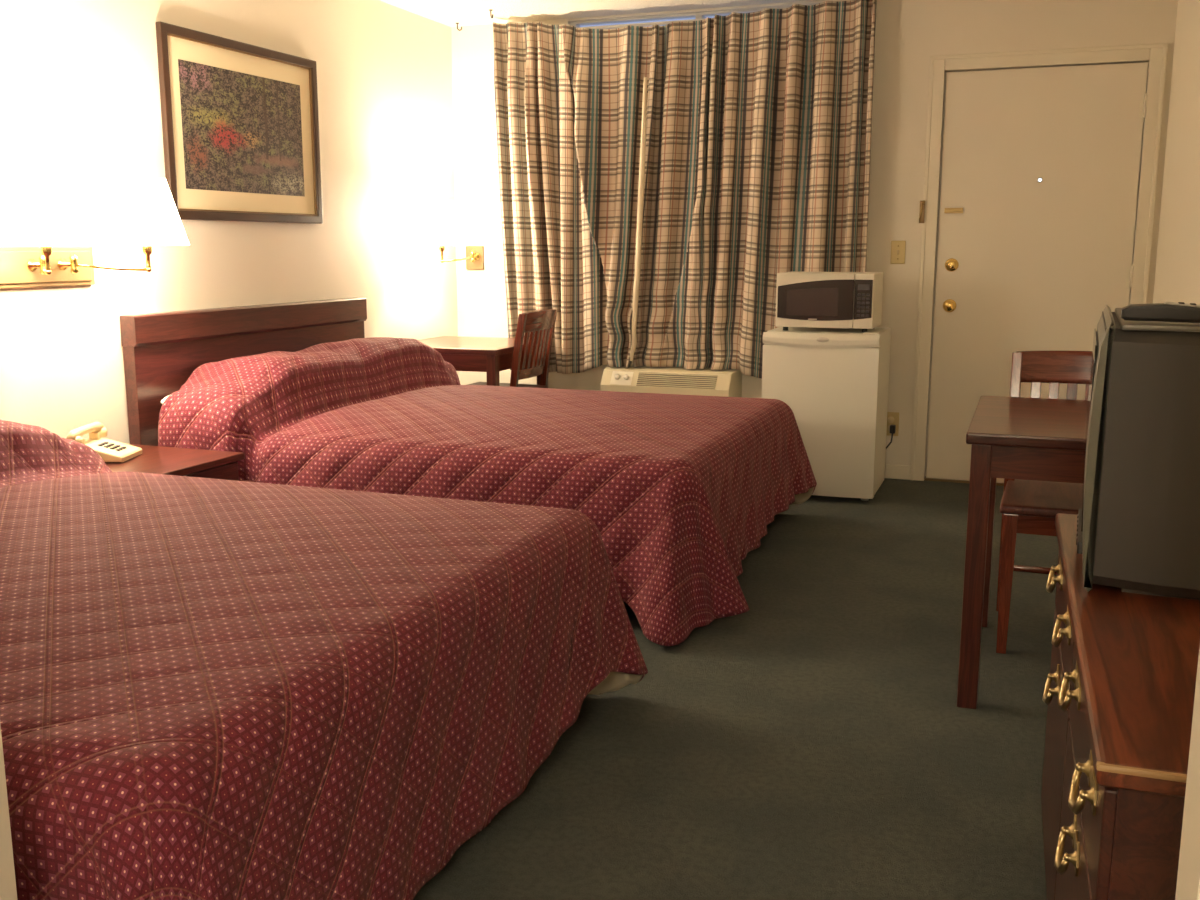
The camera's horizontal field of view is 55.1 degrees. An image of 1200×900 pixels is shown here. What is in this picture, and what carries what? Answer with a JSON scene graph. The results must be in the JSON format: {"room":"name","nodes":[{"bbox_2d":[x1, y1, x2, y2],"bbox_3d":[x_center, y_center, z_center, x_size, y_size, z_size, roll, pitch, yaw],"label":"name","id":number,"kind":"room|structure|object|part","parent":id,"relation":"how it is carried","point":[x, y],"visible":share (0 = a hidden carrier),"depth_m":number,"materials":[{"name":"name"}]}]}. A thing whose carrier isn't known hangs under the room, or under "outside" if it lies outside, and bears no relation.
{"room":"hotel room","nodes":[
{"label":"hotel room","id":0,"kind":"room"},
{"bbox_2d":[0,0,458,443],"bbox_3d":[-1.778,-0.778,4.354,0.120,2.404,5.300,4,11,20],"label":"wall","id":1,"kind":"structure","parent":0,"point":[80,88],"depth_m":4.61,"materials":[{"name":"paint"}]},
{"bbox_2d":[0,170,188,288],"bbox_3d":[-1.710,-0.733,3.860,0.354,0.368,0.726,4,11,20],"label":"wall lamp","id":2,"kind":"object","parent":1,"relation":"attached to","point":[42,208],"visible":1,"depth_m":3.81,"materials":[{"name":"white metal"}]},
{"bbox_2d":[40,245,51,270],"bbox_3d":[-1.741,-0.679,3.642,0.128,0.228,0.148,4,11,20],"label":"socket","id":3,"kind":"object","parent":2,"relation":"attached to","point":[46,250],"depth_m":3.65,"materials":[{"name":"gold metal"}]},
{"bbox_3d":[-1.804,-0.587,3.736,0.024,0.035,0.181,-6,12,-30],"label":"swing arm","id":4,"kind":"part","parent":2,"relation":"part of","materials":[{"name":"gold metal"}]},
{"bbox_3d":[-1.761,-0.763,3.635,0.284,0.228,0.284,4,11,20],"label":"lamp shade","id":5,"kind":"part","parent":2,"relation":"part of","materials":[{"name":"beige fabric"}]},
{"bbox_3d":[-1.884,-0.619,3.886,0.024,0.135,0.450,4,11,20],"label":"plate","id":6,"kind":"part","parent":2,"relation":"part of","materials":[{"name":"brown metal"}]},
{"bbox_3d":[-1.697,-0.636,4.008,0.255,0.035,0.020,-7,12,-34],"label":"swing arm","id":7,"kind":"part","parent":2,"relation":"part of","materials":[{"name":"gold metal"}]},
{"bbox_3d":[-1.599,-0.836,4.040,0.284,0.228,0.284,4,11,20],"label":"lamp shade","id":8,"kind":"part","parent":2,"relation":"part of","materials":[{"name":"beige fabric"}]},
{"bbox_2d":[142,245,151,267],"bbox_3d":[-1.580,-0.751,4.048,0.128,0.228,0.148,4,11,20],"label":"socket","id":9,"kind":"object","parent":2,"relation":"attached to","point":[147,249],"depth_m":4.06,"materials":[{"name":"gold metal"}]},
{"bbox_2d":[155,21,322,223],"bbox_3d":[-1.481,-1.333,4.843,0.026,0.728,1.014,4,11,20],"label":"framed picture","id":10,"kind":"object","parent":1,"relation":"attached to","point":[241,140],"visible":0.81,"depth_m":4.78,"materials":[{"name":"multicoloured paper"}]},
{"bbox_2d":[178,59,304,195],"bbox_3d":[-1.487,-1.332,4.840,0.001,0.488,0.794,4,11,20],"label":"print","id":11,"kind":"object","parent":10,"relation":"attached to","point":[242,132],"depth_m":4.80},
{"bbox_2d":[380,0,814,26],"bbox_3d":[-0.365,-1.675,2.253,4.105,0.100,7.890,4,11,20],"label":"ceiling","id":12,"kind":"structure","parent":0,"point":[446,12],"depth_m":5.95,"materials":[{"name":"beige paint"}]},
{"bbox_2d":[0,645,1199,899],"bbox_3d":[-0.907,-0.234,1.301,3.685,2.404,0.100,4,11,20],"label":"wall","id":13,"kind":"structure","parent":0,"point":[1188,877],"depth_m":0.91,"materials":[{"name":"paint"}]},
{"bbox_2d":[414,478,1058,899],"bbox_3d":[-0.365,0.790,2.693,4.105,0.100,7.890,4,11,20],"label":"floor","id":14,"kind":"structure","parent":0,"point":[813,741],"depth_m":2.77,"materials":[{"name":"carpet"}]},
{"bbox_2d":[105,444,244,480],"bbox_3d":[-1.598,0.268,3.968,0.571,0.480,0.490,4,11,20],"label":"nightstand","id":15,"kind":"object","parent":14,"relation":"on","point":[214,464],"visible":0.09,"depth_m":3.93,"materials":[{"name":"brown wood"}]},
{"bbox_2d":[66,422,141,462],"bbox_3d":[-1.700,-0.026,3.915,0.206,0.116,0.260,0,10,0],"label":"telephone","id":16,"kind":"object","parent":15,"relation":"on","point":[110,451],"visible":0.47,"depth_m":3.90,"materials":[{"name":"beige plastic"}]},
{"bbox_3d":[-1.362,0.137,3.855,0.018,0.118,0.450,4,11,20],"label":"drawer","id":17,"kind":"part","parent":15,"relation":"part of","materials":[{"name":"brown wood"}]},
{"bbox_2d":[120,298,366,445],"bbox_3d":[-1.462,-0.159,5.038,0.069,0.944,1.583,4,11,20],"label":"headboard","id":18,"kind":"object","parent":14,"relation":"on","point":[161,350],"visible":0.3,"depth_m":4.58,"materials":[{"name":"brown wood"}]},
{"bbox_3d":[-1.462,-0.567,4.965,0.069,0.114,1.583,4,11,20],"label":"cap rail","id":19,"kind":"part","parent":18,"relation":"part of","materials":[{"name":"brown wood"}]},
{"bbox_2d":[418,336,540,385],"bbox_3d":[-0.701,-0.233,6.179,0.665,0.690,0.700,4,11,20],"label":"dining table","id":20,"kind":"object","parent":14,"relation":"on","point":[490,355],"visible":0.27,"depth_m":5.79,"materials":[{"name":"brown wood"}]},
{"bbox_3d":[-0.535,-0.149,5.794,0.050,0.660,0.050,4,11,20],"label":"leg","id":21,"kind":"part","parent":20,"relation":"part of","materials":[{"name":"brown wood"}]},
{"bbox_3d":[-0.317,-0.251,6.367,0.050,0.660,0.050,4,11,20],"label":"leg","id":22,"kind":"part","parent":20,"relation":"part of","materials":[{"name":"brown wood"}]},
{"bbox_2d":[468,309,556,387],"bbox_3d":[-0.518,-0.310,6.101,0.498,0.869,0.430,4,11,20],"label":"wooden chair","id":23,"kind":"object","parent":14,"relation":"on","point":[540,324],"visible":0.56,"depth_m":5.94,"materials":[{"name":"brown wood"}]},
{"bbox_3d":[-0.552,-0.313,6.113,0.424,0.040,0.430,4,11,20],"label":"seat","id":24,"kind":"part","parent":23,"relation":"part of","materials":[{"name":"brown wood"}]},
{"bbox_3d":[-0.414,-0.262,5.856,0.096,0.860,0.032,4,11,20],"label":"leg","id":25,"kind":"part","parent":23,"relation":"part of","materials":[{"name":"brown wood"}]},
{"bbox_3d":[-0.359,-0.411,6.023,0.049,0.057,0.366,4,11,20],"label":"rail","id":26,"kind":"part","parent":23,"relation":"part of","materials":[{"name":"brown wood"}]},
{"bbox_3d":[-0.313,-0.673,5.958,0.060,0.105,0.412,4,11,20],"label":"rail","id":27,"kind":"part","parent":23,"relation":"part of","materials":[{"name":"brown wood"}]},
{"bbox_3d":[-0.276,-0.327,6.220,0.096,0.860,0.032,4,11,20],"label":"leg","id":28,"kind":"part","parent":23,"relation":"part of","materials":[{"name":"brown wood"}]},
{"bbox_2d":[600,364,741,396],"bbox_3d":[0.383,-0.168,6.227,0.710,0.545,0.293,4,11,20],"label":"air conditioner","id":29,"kind":"object","parent":14,"relation":"on","point":[641,379],"visible":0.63,"depth_m":6.08,"materials":[{"name":"beige plastic"}]},
{"bbox_3d":[0.117,-0.385,6.163,0.120,0.067,0.050,4,11,20],"label":"control panel","id":30,"kind":"part","parent":29,"relation":"part of","materials":[{"name":"beige plastic"}]},
{"bbox_2d":[762,327,895,500],"bbox_3d":[1.147,-0.207,5.706,0.560,0.804,0.692,4,11,20],"label":"mini refrigerator","id":31,"kind":"object","parent":14,"relation":"on","point":[834,382],"visible":0.84,"depth_m":5.39,"materials":[{"name":"white metal"}]},
{"bbox_2d":[776,271,882,331],"bbox_3d":[1.098,-0.711,5.492,0.450,0.270,0.340,4,11,20],"label":"microwave oven","id":32,"kind":"object","parent":31,"relation":"on","point":[803,299],"visible":1,"depth_m":5.34,"materials":[{"name":"beige plastic"}]},
{"bbox_3d":[1.001,-0.697,5.361,0.360,0.250,0.018,4,11,20],"label":"door","id":33,"kind":"part","parent":32,"relation":"part of","materials":[{"name":"black glass"}]},
{"bbox_3d":[1.001,-0.698,5.350,0.352,0.191,0.004,4,11,20],"label":"door glass","id":34,"kind":"part","parent":32,"relation":"part of","materials":[{"name":"black glass"}]},
{"bbox_3d":[1.207,-0.689,5.274,0.080,0.183,0.004,4,11,20],"label":"keypad glass","id":35,"kind":"part","parent":32,"relation":"part of","materials":[{"name":"black"}]},
{"bbox_3d":[1.213,-0.683,5.282,0.086,0.250,0.018,4,11,20],"label":"control panel","id":36,"kind":"part","parent":32,"relation":"part of","materials":[{"name":"beige plastic"}]},
{"bbox_2d":[957,396,1087,708],"bbox_3d":[1.365,0.274,3.207,0.655,0.735,0.780,4,11,20],"label":"dining table","id":37,"kind":"object","parent":14,"relation":"on","point":[1022,438],"visible":0.67,"depth_m":2.95,"materials":[{"name":"brown wood"}]},
{"bbox_3d":[0.972,0.329,2.985,0.050,0.705,0.050,4,11,20],"label":"leg","id":38,"kind":"part","parent":37,"relation":"part of","materials":[{"name":"brown wood"}]},
{"bbox_3d":[1.218,0.213,3.632,0.050,0.705,0.050,4,11,20],"label":"leg","id":39,"kind":"part","parent":37,"relation":"part of","materials":[{"name":"brown wood"}]},
{"bbox_2d":[996,351,1091,653],"bbox_3d":[1.454,0.152,3.511,0.430,0.869,0.498,4,11,20],"label":"wooden chair","id":40,"kind":"object","parent":14,"relation":"on","point":[1026,506],"visible":0.34,"depth_m":3.56,"materials":[{"name":"brown wood"}]},
{"bbox_3d":[1.205,0.394,3.409,0.042,0.427,0.038,4,11,20],"label":"leg","id":41,"kind":"part","parent":40,"relation":"part of","materials":[{"name":"brown wood"}]},
{"bbox_3d":[1.334,0.114,3.749,0.032,0.860,0.096,4,11,20],"label":"leg","id":42,"kind":"part","parent":40,"relation":"part of","materials":[{"name":"brown wood"}]},
{"bbox_3d":[1.440,0.194,3.481,0.390,0.057,0.385,4,11,20],"label":"seat rail","id":43,"kind":"part","parent":40,"relation":"part of","materials":[{"name":"brown wood"}]},
{"bbox_3d":[1.441,0.157,3.477,0.430,0.040,0.424,4,11,20],"label":"seat","id":44,"kind":"part","parent":40,"relation":"part of","materials":[{"name":"brown wood"}]},
{"bbox_3d":[1.531,-0.260,3.646,0.412,0.105,0.060,4,11,20],"label":"rail","id":45,"kind":"part","parent":40,"relation":"part of","materials":[{"name":"brown wood"}]},
{"bbox_2d":[1041,513,1199,899],"bbox_3d":[0.887,0.568,1.717,0.420,0.680,1.186,4,11,19],"label":"dresser","id":46,"kind":"object","parent":14,"relation":"on","point":[1119,694],"visible":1,"depth_m":1.39,"materials":[{"name":"brown wood"}]},
{"bbox_3d":[0.790,0.414,2.013,0.026,0.060,0.102,4,11,19],"label":"handle","id":47,"kind":"part","parent":46,"relation":"part of","materials":[{"name":"gold metal"}]},
{"bbox_3d":[0.843,0.235,2.133,0.026,0.060,0.102,4,11,19],"label":"handle","id":48,"kind":"part","parent":46,"relation":"part of","materials":[{"name":"gold metal"}]},
{"bbox_3d":[0.815,0.561,2.054,0.014,0.405,0.570,4,11,19],"label":"drawer","id":49,"kind":"part","parent":46,"relation":"part of","materials":[{"name":"brown wood"}]},
{"bbox_3d":[0.741,0.286,1.848,0.026,0.060,0.102,4,11,19],"label":"handle","id":50,"kind":"part","parent":46,"relation":"part of","materials":[{"name":"gold metal"}]},
{"bbox_3d":[0.815,0.280,2.004,0.014,0.145,0.570,4,11,19],"label":"drawer","id":51,"kind":"part","parent":46,"relation":"part of","materials":[{"name":"brown wood"}]},
{"bbox_3d":[0.598,0.510,1.474,0.026,0.060,0.102,4,11,19],"label":"handle","id":52,"kind":"part","parent":46,"relation":"part of","materials":[{"name":"gold metal"}]},
{"bbox_3d":[0.650,0.331,1.595,0.026,0.060,0.102,4,11,19],"label":"handle","id":53,"kind":"part","parent":46,"relation":"part of","materials":[{"name":"gold metal"}]},
{"bbox_3d":[0.623,0.657,1.516,0.014,0.405,0.570,4,11,19],"label":"drawer","id":54,"kind":"part","parent":46,"relation":"part of","materials":[{"name":"brown wood"}]},
{"bbox_3d":[0.548,0.382,1.310,0.026,0.060,0.102,4,11,19],"label":"handle","id":55,"kind":"part","parent":46,"relation":"part of","materials":[{"name":"gold metal"}]},
{"bbox_3d":[0.623,0.376,1.466,0.014,0.145,0.570,4,11,19],"label":"drawer","id":56,"kind":"part","parent":46,"relation":"part of","materials":[{"name":"brown wood"}]},
{"bbox_2d":[1076,305,1199,599],"bbox_3d":[1.002,-0.013,1.865,0.403,0.412,0.508,4,11,22],"label":"television","id":57,"kind":"object","parent":46,"relation":"on","point":[1138,520],"visible":0.99,"depth_m":1.68,"materials":[{"name":"grey plastic"}]},
{"bbox_3d":[0.958,-0.210,1.849,0.230,0.009,0.494,4,11,22],"label":"panel","id":58,"kind":"part","parent":57,"relation":"part of","materials":[{"name":"silver metal"}]},
{"bbox_2d":[1121,302,1199,322],"bbox_3d":[0.857,-0.197,1.655,0.195,0.028,0.048,6,12,24],"label":"remote control","id":59,"kind":"object","parent":57,"relation":"on","point":[1182,312],"visible":1,"depth_m":1.65,"materials":[{"name":"black plastic"}]},
{"bbox_3d":[0.880,-0.203,1.643,0.135,0.012,0.038,6,12,24],"label":"plate","id":60,"kind":"part","parent":59,"relation":"part of","materials":[{"name":"silver metal"}]},
{"bbox_2d":[451,0,1177,477],"bbox_3d":[0.912,-1.087,6.086,3.685,2.404,0.120,4,11,20],"label":"wall","id":61,"kind":"structure","parent":0,"point":[907,32],"depth_m":5.77,"materials":[{"name":"paint"}]},
{"bbox_2d":[415,201,483,269],"bbox_3d":[-0.784,-1.168,6.303,0.284,0.368,0.642,4,11,20],"label":"wall lamp","id":62,"kind":"object","parent":61,"relation":"attached to","point":[441,225],"visible":1,"depth_m":6.04,"materials":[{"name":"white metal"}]},
{"bbox_3d":[-0.846,-1.208,6.125,0.284,0.228,0.284,4,11,20],"label":"lamp shade","id":63,"kind":"part","parent":62,"relation":"part of","materials":[{"name":"beige fabric"}]},
{"bbox_2d":[439,245,444,259],"bbox_3d":[-0.827,-1.123,6.133,0.128,0.228,0.148,4,11,20],"label":"socket","id":64,"kind":"object","parent":62,"relation":"attached to","point":[441,247],"depth_m":6.14,"materials":[{"name":"gold metal"}]},
{"bbox_3d":[-0.772,-1.054,6.352,0.046,0.035,0.437,3,11,17],"label":"swing arm","id":65,"kind":"part","parent":62,"relation":"part of","materials":[{"name":"gold metal"}]},
{"bbox_3d":[-0.721,-1.108,6.628,0.110,0.135,0.018,4,11,20],"label":"plate","id":66,"kind":"part","parent":62,"relation":"part of","materials":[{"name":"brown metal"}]},
{"bbox_2d":[570,4,814,27],"bbox_3d":[0.525,-1.490,6.161,1.450,1.612,0.060,4,11,20],"label":"window","id":67,"kind":"structure","parent":61,"relation":"in","point":[702,15],"depth_m":6.08,"materials":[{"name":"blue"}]},
{"bbox_3d":[0.525,-1.493,6.160,1.430,1.597,0.005,4,11,20],"label":"glass","id":68,"kind":"part","parent":67,"relation":"part of","materials":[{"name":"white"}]},
{"bbox_2d":[577,7,877,28],"bbox_3d":[0.419,-2.219,5.974,2.010,0.016,0.060,4,11,20],"label":"curtain rod","id":69,"kind":"object","parent":61,"relation":"attached to","point":[662,22],"visible":0.25,"depth_m":6.02,"materials":[{"name":"white metal"}]},
{"bbox_2d":[493,21,659,373],"bbox_3d":[-0.143,-1.343,6.180,0.928,1.879,0.209,4,11,20],"label":"curtain","id":70,"kind":"object","parent":69,"relation":"hanging from","point":[569,98],"visible":0.96,"depth_m":6.18,"materials":[{"name":"fabric"}]},
{"bbox_2d":[630,0,876,378],"bbox_3d":[0.754,-1.302,5.911,1.238,1.890,0.169,3,11,17],"label":"curtain","id":71,"kind":"object","parent":69,"relation":"hanging from","point":[759,166],"visible":0.9,"depth_m":5.89,"materials":[{"name":"fabric"}]},
{"bbox_2d":[886,412,898,435],"bbox_3d":[1.508,-0.135,5.960,0.080,0.124,0.009,4,11,20],"label":"wall outlet","id":72,"kind":"object","parent":61,"relation":"attached to","point":[892,417],"visible":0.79,"depth_m":5.95,"materials":[{"name":"brown plastic"}]},
{"bbox_2d":[888,417,893,422],"bbox_3d":[1.506,-0.156,5.953,0.034,0.034,0.003,4,11,20],"label":"socket","id":73,"kind":"object","parent":72,"relation":"attached to","point":[890,419],"depth_m":5.95,"materials":[{"name":"beige plastic"}]},
{"bbox_2d":[885,464,910,479],"bbox_3d":[0.390,0.038,6.413,2.620,0.075,0.013,4,11,20],"label":"baseboard","id":74,"kind":"structure","parent":61,"relation":"attached to","point":[892,471],"depth_m":5.98,"materials":[{"name":"paint"}]},
{"bbox_2d":[890,241,905,263],"bbox_3d":[1.503,-0.997,5.802,0.072,0.116,0.020,4,11,20],"label":"light switch","id":75,"kind":"object","parent":61,"relation":"attached to","point":[898,248],"visible":1,"depth_m":5.80,"materials":[{"name":"brown plastic"}]},
{"bbox_2d":[919,200,924,222],"bbox_3d":[1.596,-1.181,5.702,0.027,0.110,0.035,4,11,20],"label":"guard","id":76,"kind":"object","parent":61,"relation":"attached to","point":[922,203],"visible":1,"depth_m":5.71,"materials":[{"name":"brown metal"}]},
{"bbox_2d":[924,476,1003,485],"bbox_3d":[2.122,0.170,5.851,0.905,0.012,0.119,4,11,20],"label":"trim","id":77,"kind":"structure","parent":61,"relation":"attached to","point":[925,478],"depth_m":5.91,"materials":[{"name":"brown metal"}]},
{"bbox_2d":[926,62,1147,482],"bbox_3d":[2.105,-0.817,5.609,0.902,2.013,0.113,4,11,20],"label":"door","id":78,"kind":"structure","parent":61,"relation":"in","point":[1041,166],"depth_m":5.58,"materials":[{"name":"paint"}]},
{"bbox_3d":[1.747,-1.182,5.681,0.088,0.026,0.016,4,11,20],"label":"latch plate","id":79,"kind":"part","parent":78,"relation":"part of","materials":[{"name":"gold metal"}]},
{"bbox_2d":[910,43,1167,480],"bbox_3d":[2.118,-0.858,5.657,1.043,2.104,0.141,4,11,20],"label":"trim","id":80,"kind":"structure","parent":61,"relation":"attached to","point":[1156,54],"depth_m":5.52,"materials":[{"name":"paint"}]},
{"bbox_2d":[1153,0,1199,304],"bbox_3d":[1.786,-0.544,3.042,0.120,2.404,5.300,4,11,20],"label":"wall","id":81,"kind":"structure","parent":0,"point":[1177,272],"depth_m":4.65,"materials":[{"name":"beige paint"}]},
{"bbox_3d":[-1.290,0.494,2.639,1.953,0.501,1.456,4,11,20],"label":"bed","id":82,"kind":"object","parent":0,"visible":0},
{"bbox_2d":[0,419,647,899],"bbox_3d":[-1.193,0.393,2.570,2.208,0.710,1.826,4,11,20],"label":"bedspread","id":83,"kind":"object","parent":82,"relation":"on","point":[211,689],"visible":1,"depth_m":2.05,"materials":[{"name":"fabric"}]},
{"bbox_3d":[-0.462,0.117,4.757,1.998,0.501,1.456,4,11,20],"label":"bed","id":84,"kind":"object","parent":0,"visible":0},
{"bbox_2d":[158,337,816,645],"bbox_3d":[-0.362,-0.008,4.615,2.360,0.771,2.010,4,11,20],"label":"bedspread","id":85,"kind":"object","parent":84,"relation":"on","point":[678,490],"visible":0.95,"depth_m":4.08,"materials":[{"name":"fabric"}]}
]}

